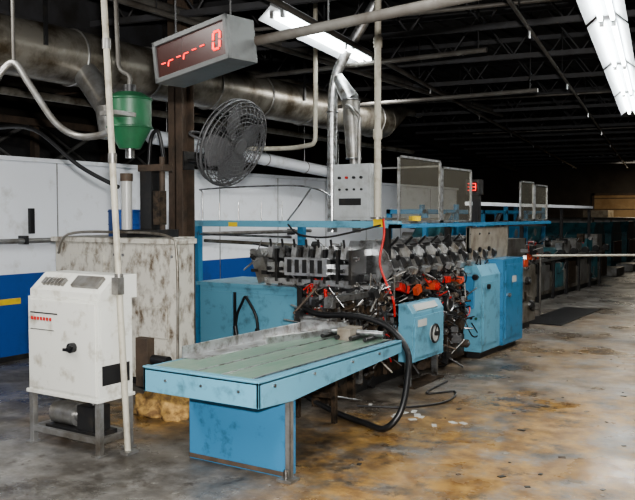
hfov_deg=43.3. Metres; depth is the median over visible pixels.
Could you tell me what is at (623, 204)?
door
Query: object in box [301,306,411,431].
hose
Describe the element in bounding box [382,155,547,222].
panels
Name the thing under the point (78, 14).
girder
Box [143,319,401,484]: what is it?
table
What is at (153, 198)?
pump
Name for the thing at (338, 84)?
duct
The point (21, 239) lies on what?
pipes
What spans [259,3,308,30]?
fluorescent light
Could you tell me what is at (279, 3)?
beams
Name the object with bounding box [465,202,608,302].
machine
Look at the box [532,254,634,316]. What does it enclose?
rail
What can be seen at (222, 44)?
display sign
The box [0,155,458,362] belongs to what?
wall
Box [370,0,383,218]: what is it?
pipe
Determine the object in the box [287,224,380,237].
air line
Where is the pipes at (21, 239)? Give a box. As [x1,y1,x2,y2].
[0,229,311,243]
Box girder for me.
[0,0,517,170]
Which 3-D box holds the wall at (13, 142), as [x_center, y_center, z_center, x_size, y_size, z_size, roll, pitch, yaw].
[-4.032,-0.319,11.320,0.220,3.050,7.730,2,3,33]
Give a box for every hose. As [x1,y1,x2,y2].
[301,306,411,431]
[379,219,395,316]
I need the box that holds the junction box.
[333,104,381,219]
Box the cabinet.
[26,270,136,458]
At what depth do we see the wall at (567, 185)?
37.82 m
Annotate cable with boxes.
[357,381,456,407]
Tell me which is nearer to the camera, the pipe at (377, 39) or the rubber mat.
the pipe at (377, 39)
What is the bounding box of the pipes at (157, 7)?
[0,0,537,153]
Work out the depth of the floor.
6.01 m
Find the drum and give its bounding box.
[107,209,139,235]
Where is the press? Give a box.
[538,217,634,275]
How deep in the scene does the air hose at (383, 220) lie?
7.74 m
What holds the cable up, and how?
on the floor
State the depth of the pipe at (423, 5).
4.37 m
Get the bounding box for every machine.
[195,185,550,406]
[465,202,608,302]
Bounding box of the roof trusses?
[1,0,634,159]
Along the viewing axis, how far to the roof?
13.40 m
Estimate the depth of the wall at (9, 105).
26.95 m
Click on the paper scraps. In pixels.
(412, 411)
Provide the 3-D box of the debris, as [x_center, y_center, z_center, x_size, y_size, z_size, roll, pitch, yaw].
[-1.289,1.280,6.881,0.746,0.242,0.508,2,3,33]
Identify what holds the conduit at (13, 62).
hanging from the roof trusses
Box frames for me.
[386,204,545,243]
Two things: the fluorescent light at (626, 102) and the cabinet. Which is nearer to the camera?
the cabinet
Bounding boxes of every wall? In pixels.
[0,94,475,219]
[0,114,198,168]
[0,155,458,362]
[476,155,634,221]
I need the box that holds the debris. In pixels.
[133,391,188,421]
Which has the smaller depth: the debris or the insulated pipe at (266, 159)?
the debris
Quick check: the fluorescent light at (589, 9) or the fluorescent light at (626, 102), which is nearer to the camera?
the fluorescent light at (589, 9)
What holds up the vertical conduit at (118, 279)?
on the floor
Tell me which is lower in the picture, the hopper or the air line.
the air line
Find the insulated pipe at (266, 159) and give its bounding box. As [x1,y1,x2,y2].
[146,50,338,176]
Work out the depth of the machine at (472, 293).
8.65 m
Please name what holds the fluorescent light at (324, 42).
hanging from the roof
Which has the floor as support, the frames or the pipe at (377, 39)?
the frames
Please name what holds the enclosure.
on the floor
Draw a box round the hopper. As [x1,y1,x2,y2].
[100,0,152,158]
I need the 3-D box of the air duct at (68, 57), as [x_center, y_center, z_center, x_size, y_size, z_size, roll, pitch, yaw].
[-1.248,-2.136,9.789,1.124,1.927,11.268,2,3,33]
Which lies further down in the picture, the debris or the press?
the debris
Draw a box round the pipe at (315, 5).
[246,3,317,150]
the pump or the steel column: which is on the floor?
the steel column
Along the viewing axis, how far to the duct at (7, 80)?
10.68 m
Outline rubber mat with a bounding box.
[529,307,600,325]
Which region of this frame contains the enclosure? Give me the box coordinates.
[51,230,196,386]
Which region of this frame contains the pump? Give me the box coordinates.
[119,129,178,237]
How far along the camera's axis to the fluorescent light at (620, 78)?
11.01 m
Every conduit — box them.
[0,0,119,188]
[101,0,138,455]
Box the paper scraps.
[357,356,626,496]
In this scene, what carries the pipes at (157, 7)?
hanging from the roof trusses
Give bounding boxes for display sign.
[152,0,257,87]
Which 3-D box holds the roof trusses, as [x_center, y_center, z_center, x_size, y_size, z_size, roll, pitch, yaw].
[6.660,-3.452,15.791,24.400,0.160,42.400,2,3,33]
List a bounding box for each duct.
[0,0,406,138]
[0,75,291,125]
[326,0,382,232]
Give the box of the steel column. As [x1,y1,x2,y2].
[167,0,195,342]
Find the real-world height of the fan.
0.921 m
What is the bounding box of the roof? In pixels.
[90,0,634,167]
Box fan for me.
[183,98,266,186]
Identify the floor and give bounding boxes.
[0,271,634,499]
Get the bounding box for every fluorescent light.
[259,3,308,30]
[296,32,372,62]
[576,0,627,24]
[587,13,634,68]
[604,60,634,95]
[615,89,634,114]
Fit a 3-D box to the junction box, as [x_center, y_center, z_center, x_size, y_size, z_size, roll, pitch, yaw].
[0.487,-0.962,8.544,0.492,1.276,1.030,1,3,14]
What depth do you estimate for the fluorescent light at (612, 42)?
8.66 m
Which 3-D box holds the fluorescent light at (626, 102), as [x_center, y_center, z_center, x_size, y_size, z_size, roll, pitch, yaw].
[5.317,-2.850,13.584,0.380,0.830,2.400,1,3,23]
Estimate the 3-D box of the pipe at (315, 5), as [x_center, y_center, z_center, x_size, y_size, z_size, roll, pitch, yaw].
[-0.637,-2.138,9.526,1.335,1.900,0.248,0,3,10]
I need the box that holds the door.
[592,193,634,216]
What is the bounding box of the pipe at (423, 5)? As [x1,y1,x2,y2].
[254,0,479,45]
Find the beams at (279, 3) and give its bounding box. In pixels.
[254,0,634,168]

